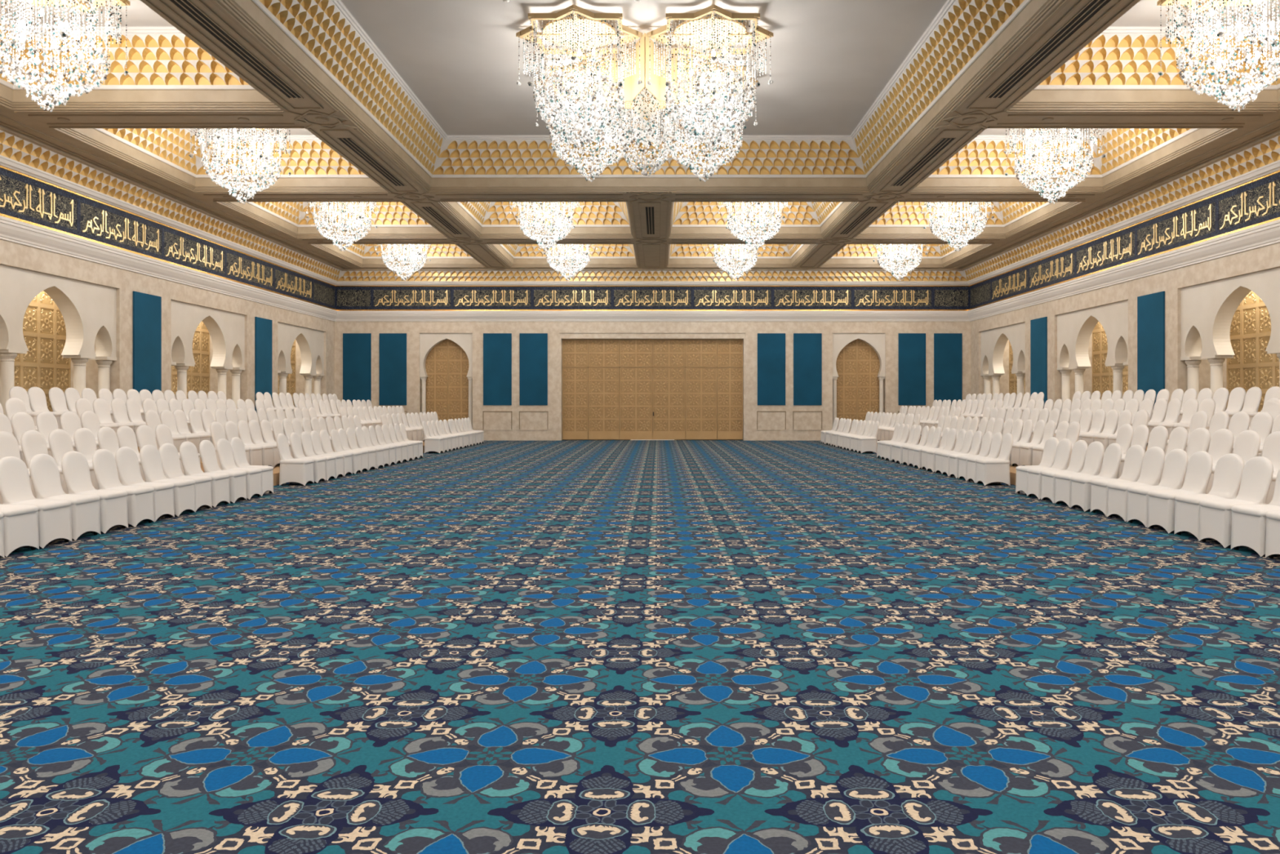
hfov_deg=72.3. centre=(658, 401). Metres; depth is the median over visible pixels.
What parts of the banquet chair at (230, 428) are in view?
backrest, seat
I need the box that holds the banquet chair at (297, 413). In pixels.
[293,407,302,426]
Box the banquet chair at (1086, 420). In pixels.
[1080,408,1093,432]
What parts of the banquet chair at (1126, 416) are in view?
seat, backrest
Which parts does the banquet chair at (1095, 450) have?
seat, backrest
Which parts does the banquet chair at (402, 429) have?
backrest, seat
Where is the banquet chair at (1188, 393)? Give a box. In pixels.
[1164,388,1197,417]
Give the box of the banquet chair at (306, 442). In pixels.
[300,431,335,480]
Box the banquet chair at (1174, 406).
[1146,398,1181,444]
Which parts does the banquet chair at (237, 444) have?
backrest, seat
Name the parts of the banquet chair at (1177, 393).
backrest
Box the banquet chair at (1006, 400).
[1002,392,1010,407]
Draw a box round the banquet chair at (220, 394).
[217,391,226,402]
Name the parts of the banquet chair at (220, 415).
backrest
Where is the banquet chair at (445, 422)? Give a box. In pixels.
[443,419,462,448]
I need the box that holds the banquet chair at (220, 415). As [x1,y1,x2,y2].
[214,408,239,438]
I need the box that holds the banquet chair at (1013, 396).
[1007,392,1016,407]
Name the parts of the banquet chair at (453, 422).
backrest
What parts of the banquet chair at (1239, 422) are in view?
backrest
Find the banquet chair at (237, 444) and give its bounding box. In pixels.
[230,437,273,496]
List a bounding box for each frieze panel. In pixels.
[0,168,79,235]
[79,195,163,259]
[163,225,226,277]
[226,248,274,291]
[274,265,313,302]
[313,279,335,308]
[335,286,372,309]
[372,286,452,309]
[452,286,532,309]
[532,286,612,309]
[612,286,692,309]
[692,286,773,309]
[773,286,853,309]
[853,286,933,309]
[933,286,969,309]
[969,279,991,308]
[991,265,1028,302]
[1028,248,1075,291]
[1075,226,1135,277]
[1135,195,1217,259]
[1217,172,1279,235]
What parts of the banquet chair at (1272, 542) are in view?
seat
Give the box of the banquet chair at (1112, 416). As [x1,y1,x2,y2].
[1081,408,1119,446]
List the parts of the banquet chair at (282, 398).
backrest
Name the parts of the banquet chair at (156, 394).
backrest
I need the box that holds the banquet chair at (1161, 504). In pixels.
[1147,450,1213,533]
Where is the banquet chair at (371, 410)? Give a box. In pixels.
[368,406,381,421]
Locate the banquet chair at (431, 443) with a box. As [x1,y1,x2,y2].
[422,421,443,453]
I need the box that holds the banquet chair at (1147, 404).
[1117,398,1153,423]
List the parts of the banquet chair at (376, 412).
backrest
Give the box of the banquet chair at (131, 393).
[126,389,143,410]
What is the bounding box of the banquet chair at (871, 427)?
[853,420,875,452]
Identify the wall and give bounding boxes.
[0,167,334,407]
[334,321,970,440]
[970,173,1279,409]
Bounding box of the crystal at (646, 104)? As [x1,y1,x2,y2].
[596,88,694,146]
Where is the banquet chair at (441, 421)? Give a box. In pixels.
[439,419,458,449]
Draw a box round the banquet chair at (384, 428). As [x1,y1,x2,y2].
[381,424,407,462]
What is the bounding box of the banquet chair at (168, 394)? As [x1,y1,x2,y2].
[163,390,182,410]
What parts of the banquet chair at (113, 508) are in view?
backrest, seat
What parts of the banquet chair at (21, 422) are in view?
backrest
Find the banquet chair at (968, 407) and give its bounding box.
[960,399,972,414]
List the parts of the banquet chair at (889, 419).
backrest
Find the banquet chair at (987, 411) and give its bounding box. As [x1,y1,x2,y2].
[977,407,991,425]
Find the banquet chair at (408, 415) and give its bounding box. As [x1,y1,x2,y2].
[406,413,424,440]
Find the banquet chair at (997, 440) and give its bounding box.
[966,432,1002,483]
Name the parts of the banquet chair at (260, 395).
backrest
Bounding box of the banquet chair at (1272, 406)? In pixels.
[1248,397,1279,430]
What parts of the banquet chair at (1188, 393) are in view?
backrest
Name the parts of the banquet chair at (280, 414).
backrest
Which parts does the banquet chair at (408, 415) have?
backrest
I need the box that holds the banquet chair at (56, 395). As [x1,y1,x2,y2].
[48,386,77,414]
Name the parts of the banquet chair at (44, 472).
backrest, seat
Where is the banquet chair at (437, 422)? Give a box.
[435,420,455,450]
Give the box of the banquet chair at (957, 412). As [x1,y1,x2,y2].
[954,406,961,417]
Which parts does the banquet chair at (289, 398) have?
backrest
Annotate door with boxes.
[419,333,472,427]
[559,333,745,440]
[832,333,884,431]
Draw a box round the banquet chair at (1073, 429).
[1041,421,1079,468]
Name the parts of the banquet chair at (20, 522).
seat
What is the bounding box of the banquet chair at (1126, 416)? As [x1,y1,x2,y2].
[1093,409,1132,452]
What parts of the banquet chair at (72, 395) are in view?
backrest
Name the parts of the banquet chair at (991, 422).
backrest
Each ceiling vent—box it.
[168,0,303,98]
[337,137,406,186]
[421,206,462,234]
[644,206,654,234]
[839,206,878,234]
[890,137,955,186]
[986,0,1112,98]
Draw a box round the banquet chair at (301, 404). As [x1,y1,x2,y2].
[297,399,320,417]
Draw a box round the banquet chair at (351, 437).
[346,427,376,470]
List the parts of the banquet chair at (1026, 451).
seat, backrest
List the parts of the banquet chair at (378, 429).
backrest, seat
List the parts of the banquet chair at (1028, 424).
backrest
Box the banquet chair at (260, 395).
[256,391,276,416]
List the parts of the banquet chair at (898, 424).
seat, backrest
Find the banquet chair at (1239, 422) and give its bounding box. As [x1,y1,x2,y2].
[1208,411,1249,450]
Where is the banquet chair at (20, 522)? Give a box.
[0,503,39,556]
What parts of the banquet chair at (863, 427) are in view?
backrest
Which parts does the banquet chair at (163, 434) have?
backrest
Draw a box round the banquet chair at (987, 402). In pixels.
[968,399,990,418]
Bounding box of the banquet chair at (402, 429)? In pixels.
[399,422,422,458]
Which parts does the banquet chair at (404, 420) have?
backrest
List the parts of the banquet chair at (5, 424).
backrest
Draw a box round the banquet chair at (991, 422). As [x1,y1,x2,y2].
[982,417,995,439]
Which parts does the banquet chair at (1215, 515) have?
seat, backrest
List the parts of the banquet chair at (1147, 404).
backrest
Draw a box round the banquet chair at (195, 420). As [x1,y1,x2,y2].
[188,408,213,444]
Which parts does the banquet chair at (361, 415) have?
backrest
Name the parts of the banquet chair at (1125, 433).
backrest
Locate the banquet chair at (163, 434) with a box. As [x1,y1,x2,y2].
[155,423,200,474]
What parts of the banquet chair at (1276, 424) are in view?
seat, backrest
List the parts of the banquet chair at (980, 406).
backrest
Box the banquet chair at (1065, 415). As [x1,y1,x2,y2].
[1054,408,1071,431]
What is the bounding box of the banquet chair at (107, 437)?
[97,426,145,481]
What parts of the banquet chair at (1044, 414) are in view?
backrest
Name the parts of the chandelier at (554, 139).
star frame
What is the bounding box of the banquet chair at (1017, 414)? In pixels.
[1001,407,1022,434]
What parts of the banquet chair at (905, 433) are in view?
seat, backrest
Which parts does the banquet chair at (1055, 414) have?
backrest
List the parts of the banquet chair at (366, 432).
backrest, seat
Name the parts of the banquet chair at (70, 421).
backrest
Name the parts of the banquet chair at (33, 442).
backrest, seat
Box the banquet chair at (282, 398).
[278,392,294,408]
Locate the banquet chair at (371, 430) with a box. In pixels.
[368,425,395,465]
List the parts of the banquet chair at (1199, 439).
backrest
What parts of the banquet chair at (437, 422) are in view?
backrest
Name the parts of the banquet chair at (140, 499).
backrest, seat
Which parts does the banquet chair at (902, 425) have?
seat, backrest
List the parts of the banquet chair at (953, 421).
backrest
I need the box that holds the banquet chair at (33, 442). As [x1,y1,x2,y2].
[20,430,67,493]
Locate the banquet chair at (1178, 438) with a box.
[1164,426,1187,459]
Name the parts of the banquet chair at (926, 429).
seat, backrest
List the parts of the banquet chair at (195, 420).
backrest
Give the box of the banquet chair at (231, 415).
[225,408,238,429]
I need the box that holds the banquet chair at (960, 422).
[938,416,964,447]
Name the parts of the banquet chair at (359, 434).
backrest, seat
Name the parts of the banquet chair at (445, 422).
backrest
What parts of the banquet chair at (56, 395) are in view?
backrest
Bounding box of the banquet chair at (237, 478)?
[199,440,246,502]
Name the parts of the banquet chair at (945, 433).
seat, backrest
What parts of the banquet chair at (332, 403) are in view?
backrest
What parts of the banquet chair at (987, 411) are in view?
backrest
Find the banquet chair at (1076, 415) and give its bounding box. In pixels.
[1053,408,1081,437]
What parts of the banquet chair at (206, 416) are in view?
backrest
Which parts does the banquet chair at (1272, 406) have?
backrest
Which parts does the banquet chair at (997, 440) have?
seat, backrest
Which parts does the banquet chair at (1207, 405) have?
seat, backrest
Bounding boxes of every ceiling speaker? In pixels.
[314,116,328,122]
[408,195,419,199]
[879,195,888,199]
[962,116,977,122]
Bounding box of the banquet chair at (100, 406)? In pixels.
[93,398,133,431]
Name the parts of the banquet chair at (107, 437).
backrest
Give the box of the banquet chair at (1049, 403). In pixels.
[1044,399,1053,416]
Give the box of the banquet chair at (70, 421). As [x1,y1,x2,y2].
[60,411,99,449]
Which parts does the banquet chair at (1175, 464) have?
seat, backrest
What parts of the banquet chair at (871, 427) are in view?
backrest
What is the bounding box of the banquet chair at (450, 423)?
[448,418,466,447]
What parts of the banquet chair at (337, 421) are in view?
backrest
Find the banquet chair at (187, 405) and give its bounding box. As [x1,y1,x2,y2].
[181,398,214,429]
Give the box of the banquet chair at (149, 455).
[139,444,195,516]
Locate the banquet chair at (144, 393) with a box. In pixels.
[139,389,152,407]
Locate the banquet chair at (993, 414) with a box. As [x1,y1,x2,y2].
[977,407,999,431]
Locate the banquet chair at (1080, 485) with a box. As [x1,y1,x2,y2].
[1070,443,1122,511]
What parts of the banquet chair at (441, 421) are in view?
backrest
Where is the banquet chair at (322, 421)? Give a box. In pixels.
[317,417,330,436]
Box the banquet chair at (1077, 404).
[1057,399,1081,426]
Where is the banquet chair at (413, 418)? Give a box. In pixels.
[410,412,422,427]
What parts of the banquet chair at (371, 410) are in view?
backrest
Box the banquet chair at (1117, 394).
[1111,390,1121,402]
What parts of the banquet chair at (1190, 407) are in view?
seat, backrest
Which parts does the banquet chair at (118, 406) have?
backrest, seat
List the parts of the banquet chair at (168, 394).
backrest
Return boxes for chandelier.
[0,0,129,112]
[188,128,291,204]
[305,201,379,251]
[374,244,434,280]
[508,201,582,252]
[515,4,642,149]
[534,60,632,182]
[537,244,598,280]
[595,32,695,176]
[646,4,773,149]
[649,60,758,182]
[705,244,765,280]
[717,201,791,252]
[869,244,929,280]
[920,201,995,251]
[1003,128,1105,204]
[1156,0,1279,111]
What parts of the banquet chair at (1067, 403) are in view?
backrest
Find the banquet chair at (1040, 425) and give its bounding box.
[1010,419,1045,466]
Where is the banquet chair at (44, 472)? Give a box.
[28,453,100,540]
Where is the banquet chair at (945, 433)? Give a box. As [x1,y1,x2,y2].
[920,427,950,469]
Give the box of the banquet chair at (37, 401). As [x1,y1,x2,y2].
[27,386,63,429]
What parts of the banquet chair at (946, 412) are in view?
backrest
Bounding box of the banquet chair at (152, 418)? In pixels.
[144,409,186,452]
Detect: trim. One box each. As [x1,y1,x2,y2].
[0,0,1279,268]
[0,13,280,109]
[0,124,1279,286]
[0,213,1279,321]
[53,128,386,191]
[216,201,446,237]
[219,0,1061,191]
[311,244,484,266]
[406,411,898,440]
[440,201,633,237]
[486,244,637,266]
[666,244,816,266]
[668,201,858,237]
[820,244,991,266]
[855,201,1082,237]
[911,128,1238,191]
[1009,21,1279,109]
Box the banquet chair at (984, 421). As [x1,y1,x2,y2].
[977,417,987,437]
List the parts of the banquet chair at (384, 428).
backrest, seat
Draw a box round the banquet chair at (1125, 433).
[1098,423,1133,473]
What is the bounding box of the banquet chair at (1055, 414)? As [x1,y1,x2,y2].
[1029,408,1060,442]
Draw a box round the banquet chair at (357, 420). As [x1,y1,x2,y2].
[353,415,361,428]
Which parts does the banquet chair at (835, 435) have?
backrest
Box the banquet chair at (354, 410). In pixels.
[351,406,373,426]
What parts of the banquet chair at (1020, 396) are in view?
backrest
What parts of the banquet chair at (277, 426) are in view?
backrest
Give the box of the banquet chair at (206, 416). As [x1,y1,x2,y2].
[200,408,226,439]
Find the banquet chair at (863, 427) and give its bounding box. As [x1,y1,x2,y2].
[846,420,866,450]
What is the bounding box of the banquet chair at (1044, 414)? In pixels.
[1020,408,1048,438]
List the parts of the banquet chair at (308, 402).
backrest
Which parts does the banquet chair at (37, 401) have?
backrest, seat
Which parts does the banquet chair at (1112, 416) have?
seat, backrest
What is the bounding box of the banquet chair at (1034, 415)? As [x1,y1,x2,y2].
[1029,408,1039,428]
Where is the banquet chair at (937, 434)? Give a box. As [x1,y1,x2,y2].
[913,426,942,468]
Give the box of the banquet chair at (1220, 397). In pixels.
[1213,387,1229,411]
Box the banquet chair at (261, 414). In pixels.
[257,408,284,434]
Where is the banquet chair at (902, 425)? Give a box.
[880,423,904,458]
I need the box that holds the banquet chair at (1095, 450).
[1054,441,1104,506]
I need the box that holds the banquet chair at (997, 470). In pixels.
[976,433,1013,485]
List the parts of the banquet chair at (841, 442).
backrest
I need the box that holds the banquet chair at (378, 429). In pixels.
[374,425,401,463]
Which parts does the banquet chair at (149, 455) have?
backrest, seat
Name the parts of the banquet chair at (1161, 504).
seat, backrest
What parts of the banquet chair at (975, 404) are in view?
backrest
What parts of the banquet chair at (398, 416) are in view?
backrest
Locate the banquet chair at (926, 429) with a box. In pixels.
[902,425,929,465]
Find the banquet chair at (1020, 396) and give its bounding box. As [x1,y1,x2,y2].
[1004,392,1022,421]
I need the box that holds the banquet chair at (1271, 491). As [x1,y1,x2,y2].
[1266,471,1277,504]
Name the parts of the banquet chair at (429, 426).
backrest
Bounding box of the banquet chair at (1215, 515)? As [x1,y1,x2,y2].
[1198,456,1273,547]
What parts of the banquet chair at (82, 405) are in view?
backrest, seat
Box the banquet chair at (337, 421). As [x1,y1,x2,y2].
[333,416,357,444]
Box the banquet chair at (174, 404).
[168,398,202,433]
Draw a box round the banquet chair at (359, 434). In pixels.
[355,426,384,468]
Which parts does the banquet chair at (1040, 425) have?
seat, backrest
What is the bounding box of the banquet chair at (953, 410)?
[934,406,955,428]
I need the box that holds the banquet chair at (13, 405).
[4,397,38,431]
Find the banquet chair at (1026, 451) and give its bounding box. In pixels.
[1019,420,1055,466]
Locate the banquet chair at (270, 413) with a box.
[266,408,283,427]
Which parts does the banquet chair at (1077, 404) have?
backrest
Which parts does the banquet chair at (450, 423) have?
backrest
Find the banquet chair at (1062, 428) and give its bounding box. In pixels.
[1031,421,1069,465]
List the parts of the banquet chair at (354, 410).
backrest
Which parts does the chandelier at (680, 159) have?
star frame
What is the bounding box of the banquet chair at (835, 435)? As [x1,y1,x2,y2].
[833,418,851,447]
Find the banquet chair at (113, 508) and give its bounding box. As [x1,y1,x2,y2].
[61,450,128,533]
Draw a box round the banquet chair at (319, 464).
[289,432,325,483]
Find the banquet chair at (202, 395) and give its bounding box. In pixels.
[197,391,208,408]
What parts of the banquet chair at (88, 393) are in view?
backrest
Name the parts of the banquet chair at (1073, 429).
backrest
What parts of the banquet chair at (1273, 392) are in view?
seat, backrest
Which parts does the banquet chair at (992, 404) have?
backrest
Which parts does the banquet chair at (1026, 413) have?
backrest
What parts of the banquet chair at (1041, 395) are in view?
backrest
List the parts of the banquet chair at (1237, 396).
backrest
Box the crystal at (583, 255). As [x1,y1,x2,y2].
[541,244,595,262]
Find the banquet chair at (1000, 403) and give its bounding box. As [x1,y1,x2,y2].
[980,399,1003,419]
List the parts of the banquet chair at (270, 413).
backrest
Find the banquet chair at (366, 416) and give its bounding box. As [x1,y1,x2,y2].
[362,406,382,426]
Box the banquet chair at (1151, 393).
[1143,389,1155,404]
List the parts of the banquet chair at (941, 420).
backrest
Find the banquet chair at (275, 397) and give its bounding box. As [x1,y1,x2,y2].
[271,392,294,417]
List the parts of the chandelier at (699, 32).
star frame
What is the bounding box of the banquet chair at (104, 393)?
[97,388,128,418]
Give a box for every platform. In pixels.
[200,457,204,471]
[272,440,424,485]
[876,440,1017,484]
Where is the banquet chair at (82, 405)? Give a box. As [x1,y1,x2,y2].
[75,398,118,434]
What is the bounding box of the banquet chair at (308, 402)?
[304,399,327,422]
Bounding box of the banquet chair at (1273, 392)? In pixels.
[1246,386,1279,426]
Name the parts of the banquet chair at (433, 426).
backrest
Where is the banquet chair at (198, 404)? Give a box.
[193,398,215,421]
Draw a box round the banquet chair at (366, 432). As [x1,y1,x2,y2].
[361,426,389,466]
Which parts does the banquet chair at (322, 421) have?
backrest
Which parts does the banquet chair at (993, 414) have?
backrest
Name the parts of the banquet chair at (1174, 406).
seat, backrest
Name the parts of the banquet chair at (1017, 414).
backrest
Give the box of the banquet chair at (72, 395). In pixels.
[64,387,93,412]
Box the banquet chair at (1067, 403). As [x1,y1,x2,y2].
[1047,399,1071,422]
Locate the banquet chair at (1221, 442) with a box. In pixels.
[1182,428,1234,486]
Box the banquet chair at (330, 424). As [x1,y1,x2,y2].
[325,416,335,435]
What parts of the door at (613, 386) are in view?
transom panel, transom panel, transom panel, transom panel, transom panel, transom panel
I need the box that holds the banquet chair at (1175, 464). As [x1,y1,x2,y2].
[1126,448,1188,527]
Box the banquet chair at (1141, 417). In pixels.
[1107,409,1148,452]
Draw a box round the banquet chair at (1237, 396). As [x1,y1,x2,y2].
[1213,386,1245,415]
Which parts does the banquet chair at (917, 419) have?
backrest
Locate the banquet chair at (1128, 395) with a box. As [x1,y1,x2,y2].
[1122,390,1133,409]
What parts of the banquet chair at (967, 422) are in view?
backrest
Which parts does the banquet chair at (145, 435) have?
backrest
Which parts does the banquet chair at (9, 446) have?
backrest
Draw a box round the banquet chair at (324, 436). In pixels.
[319,429,352,475]
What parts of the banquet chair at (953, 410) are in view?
backrest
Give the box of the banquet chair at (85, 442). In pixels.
[73,427,120,482]
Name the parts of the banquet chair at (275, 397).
backrest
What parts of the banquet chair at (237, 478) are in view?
backrest, seat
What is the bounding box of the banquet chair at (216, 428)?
[209,421,249,469]
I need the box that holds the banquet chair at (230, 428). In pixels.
[224,421,262,465]
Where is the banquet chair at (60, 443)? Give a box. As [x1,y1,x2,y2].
[48,428,98,489]
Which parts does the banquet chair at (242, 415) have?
backrest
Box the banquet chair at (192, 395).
[187,390,198,406]
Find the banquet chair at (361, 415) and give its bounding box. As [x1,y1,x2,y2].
[356,406,377,428]
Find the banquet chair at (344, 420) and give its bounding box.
[341,415,350,432]
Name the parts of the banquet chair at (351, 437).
backrest, seat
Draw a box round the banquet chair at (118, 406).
[111,398,146,446]
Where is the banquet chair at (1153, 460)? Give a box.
[1106,446,1164,521]
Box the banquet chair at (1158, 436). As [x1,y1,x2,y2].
[1118,426,1168,478]
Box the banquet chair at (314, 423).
[310,417,333,451]
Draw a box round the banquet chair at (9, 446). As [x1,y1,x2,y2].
[0,431,36,497]
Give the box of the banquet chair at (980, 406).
[962,399,984,418]
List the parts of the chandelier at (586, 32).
star frame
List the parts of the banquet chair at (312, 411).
backrest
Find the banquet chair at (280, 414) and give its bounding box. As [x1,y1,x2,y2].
[275,407,303,431]
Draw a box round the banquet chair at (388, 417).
[386,413,407,436]
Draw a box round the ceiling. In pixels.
[0,0,1279,268]
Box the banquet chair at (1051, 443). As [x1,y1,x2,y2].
[1015,437,1058,496]
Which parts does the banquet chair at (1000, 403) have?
backrest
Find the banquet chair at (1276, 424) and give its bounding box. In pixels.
[1257,413,1279,456]
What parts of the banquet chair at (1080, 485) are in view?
seat, backrest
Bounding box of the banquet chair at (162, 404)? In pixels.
[155,398,191,432]
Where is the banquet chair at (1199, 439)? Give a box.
[1159,427,1210,483]
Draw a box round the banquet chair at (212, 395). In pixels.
[207,391,217,402]
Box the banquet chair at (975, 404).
[960,399,978,416]
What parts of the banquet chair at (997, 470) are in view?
seat, backrest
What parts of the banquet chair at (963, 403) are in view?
backrest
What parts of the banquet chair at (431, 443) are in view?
backrest, seat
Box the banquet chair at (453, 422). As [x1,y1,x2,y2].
[450,418,468,447]
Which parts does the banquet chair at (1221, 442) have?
backrest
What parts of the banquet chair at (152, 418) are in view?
backrest, seat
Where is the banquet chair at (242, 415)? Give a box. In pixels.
[235,408,263,440]
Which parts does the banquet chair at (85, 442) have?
backrest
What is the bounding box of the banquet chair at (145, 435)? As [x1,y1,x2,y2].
[136,424,184,474]
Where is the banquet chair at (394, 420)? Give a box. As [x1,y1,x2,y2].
[391,413,412,439]
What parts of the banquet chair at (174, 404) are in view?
backrest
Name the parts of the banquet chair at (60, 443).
backrest, seat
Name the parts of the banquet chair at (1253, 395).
seat, backrest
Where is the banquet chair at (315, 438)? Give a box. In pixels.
[310,430,343,478]
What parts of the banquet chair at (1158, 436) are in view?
backrest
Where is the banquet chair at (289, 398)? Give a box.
[285,392,298,408]
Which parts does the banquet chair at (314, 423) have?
backrest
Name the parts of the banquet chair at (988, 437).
seat, backrest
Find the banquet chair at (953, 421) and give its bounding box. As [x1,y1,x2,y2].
[941,415,958,435]
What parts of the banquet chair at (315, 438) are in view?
backrest, seat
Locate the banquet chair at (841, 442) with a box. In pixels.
[839,419,858,448]
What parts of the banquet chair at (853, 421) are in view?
backrest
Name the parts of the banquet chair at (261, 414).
backrest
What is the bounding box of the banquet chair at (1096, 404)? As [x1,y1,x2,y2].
[1090,398,1102,417]
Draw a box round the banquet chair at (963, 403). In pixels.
[948,399,966,415]
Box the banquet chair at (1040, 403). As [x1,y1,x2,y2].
[1035,399,1044,412]
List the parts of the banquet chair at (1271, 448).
backrest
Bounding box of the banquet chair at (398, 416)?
[395,413,417,440]
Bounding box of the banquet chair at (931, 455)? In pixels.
[926,428,956,472]
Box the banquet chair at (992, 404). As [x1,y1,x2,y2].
[973,399,995,424]
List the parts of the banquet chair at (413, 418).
backrest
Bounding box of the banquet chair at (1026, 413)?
[1002,408,1031,433]
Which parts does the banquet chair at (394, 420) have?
backrest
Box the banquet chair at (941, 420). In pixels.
[920,414,945,435]
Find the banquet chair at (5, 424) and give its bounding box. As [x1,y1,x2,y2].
[0,413,26,466]
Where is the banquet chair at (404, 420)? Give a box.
[401,413,421,440]
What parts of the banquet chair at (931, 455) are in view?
seat, backrest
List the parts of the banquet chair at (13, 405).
backrest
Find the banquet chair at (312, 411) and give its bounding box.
[308,407,328,432]
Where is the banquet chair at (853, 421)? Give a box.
[837,418,855,447]
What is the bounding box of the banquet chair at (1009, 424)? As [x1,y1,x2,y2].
[1002,418,1013,439]
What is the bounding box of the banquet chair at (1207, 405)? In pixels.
[1173,398,1215,434]
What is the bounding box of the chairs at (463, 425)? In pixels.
[293,392,1003,446]
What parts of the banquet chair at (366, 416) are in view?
backrest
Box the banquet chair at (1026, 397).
[1007,392,1030,410]
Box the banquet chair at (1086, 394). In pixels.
[1070,391,1091,411]
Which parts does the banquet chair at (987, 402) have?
backrest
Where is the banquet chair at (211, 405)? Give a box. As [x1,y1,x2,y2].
[204,399,217,419]
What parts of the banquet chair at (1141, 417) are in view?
seat, backrest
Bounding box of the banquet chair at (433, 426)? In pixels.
[431,420,451,451]
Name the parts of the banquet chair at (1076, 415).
backrest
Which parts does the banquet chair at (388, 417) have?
backrest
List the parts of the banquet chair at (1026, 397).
backrest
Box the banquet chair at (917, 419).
[906,413,920,441]
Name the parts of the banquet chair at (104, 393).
backrest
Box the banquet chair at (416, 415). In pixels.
[414,412,422,426]
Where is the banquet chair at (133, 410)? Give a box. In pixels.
[125,398,146,422]
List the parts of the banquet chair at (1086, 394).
backrest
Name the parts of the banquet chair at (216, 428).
backrest, seat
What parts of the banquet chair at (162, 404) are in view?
backrest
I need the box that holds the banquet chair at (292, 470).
[275,433,314,485]
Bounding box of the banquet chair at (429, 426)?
[426,420,447,452]
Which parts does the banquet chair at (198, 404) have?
backrest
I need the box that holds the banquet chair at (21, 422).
[10,412,52,456]
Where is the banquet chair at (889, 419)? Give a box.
[876,412,892,441]
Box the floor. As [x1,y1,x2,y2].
[0,440,1279,853]
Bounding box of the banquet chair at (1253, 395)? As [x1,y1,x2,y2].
[1226,386,1262,429]
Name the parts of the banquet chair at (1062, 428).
seat, backrest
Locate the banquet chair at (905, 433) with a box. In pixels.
[884,423,910,461]
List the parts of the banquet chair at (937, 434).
seat, backrest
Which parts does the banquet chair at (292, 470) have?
backrest, seat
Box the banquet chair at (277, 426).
[271,418,304,454]
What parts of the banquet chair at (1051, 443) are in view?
seat, backrest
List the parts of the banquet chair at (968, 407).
backrest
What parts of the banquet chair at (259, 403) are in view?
backrest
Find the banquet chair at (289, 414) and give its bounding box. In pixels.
[284,407,293,422]
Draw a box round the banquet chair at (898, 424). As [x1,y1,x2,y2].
[876,422,900,457]
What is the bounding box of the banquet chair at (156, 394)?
[151,389,182,410]
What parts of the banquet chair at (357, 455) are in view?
backrest, seat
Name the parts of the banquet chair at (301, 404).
backrest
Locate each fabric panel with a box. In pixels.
[133,291,161,394]
[254,316,272,413]
[342,333,371,404]
[379,333,406,404]
[483,333,511,404]
[519,333,547,404]
[757,333,785,404]
[793,333,822,404]
[897,333,925,404]
[933,333,962,404]
[1030,316,1047,408]
[1137,291,1164,409]
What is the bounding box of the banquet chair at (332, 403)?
[329,399,347,417]
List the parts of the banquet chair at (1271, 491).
seat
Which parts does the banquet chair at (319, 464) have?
backrest, seat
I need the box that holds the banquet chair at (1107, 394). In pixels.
[1101,390,1111,408]
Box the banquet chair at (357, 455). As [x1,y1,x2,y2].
[330,429,361,474]
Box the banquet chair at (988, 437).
[958,431,992,480]
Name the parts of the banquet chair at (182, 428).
backrest, seat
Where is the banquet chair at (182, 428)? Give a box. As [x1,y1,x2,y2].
[173,408,210,457]
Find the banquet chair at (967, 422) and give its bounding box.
[956,416,972,435]
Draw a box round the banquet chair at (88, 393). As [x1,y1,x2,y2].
[81,387,115,422]
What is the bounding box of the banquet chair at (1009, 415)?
[1003,407,1013,426]
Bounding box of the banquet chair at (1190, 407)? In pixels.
[1158,398,1198,439]
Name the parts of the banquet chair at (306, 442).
backrest, seat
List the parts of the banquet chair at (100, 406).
backrest, seat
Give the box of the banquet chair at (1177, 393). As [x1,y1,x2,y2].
[1150,388,1183,420]
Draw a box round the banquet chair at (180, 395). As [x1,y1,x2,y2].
[175,390,186,409]
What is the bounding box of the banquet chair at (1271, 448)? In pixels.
[1237,431,1279,494]
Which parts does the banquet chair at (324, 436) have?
backrest, seat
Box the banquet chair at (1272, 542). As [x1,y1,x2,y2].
[1265,511,1279,558]
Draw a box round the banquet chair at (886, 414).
[879,412,888,426]
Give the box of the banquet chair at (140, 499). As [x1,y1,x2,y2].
[92,448,155,527]
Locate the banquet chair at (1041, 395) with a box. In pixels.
[1021,391,1044,413]
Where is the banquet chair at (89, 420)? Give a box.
[80,410,100,440]
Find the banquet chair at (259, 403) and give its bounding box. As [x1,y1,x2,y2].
[255,399,276,417]
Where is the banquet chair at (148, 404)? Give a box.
[142,398,160,422]
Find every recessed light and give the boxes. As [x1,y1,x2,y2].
[57,117,70,121]
[237,117,249,121]
[1042,117,1053,121]
[1221,117,1234,121]
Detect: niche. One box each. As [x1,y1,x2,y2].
[0,264,116,416]
[171,299,244,408]
[277,321,324,407]
[980,321,1025,406]
[1057,299,1128,403]
[1180,266,1279,412]
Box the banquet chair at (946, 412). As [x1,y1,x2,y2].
[928,406,950,428]
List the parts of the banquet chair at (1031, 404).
backrest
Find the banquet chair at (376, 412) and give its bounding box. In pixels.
[373,405,392,422]
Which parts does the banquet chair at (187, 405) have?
backrest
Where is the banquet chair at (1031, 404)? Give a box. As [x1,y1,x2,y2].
[1021,399,1035,417]
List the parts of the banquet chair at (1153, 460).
seat, backrest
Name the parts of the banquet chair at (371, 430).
backrest, seat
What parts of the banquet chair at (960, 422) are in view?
backrest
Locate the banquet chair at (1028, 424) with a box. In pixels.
[1008,419,1033,464]

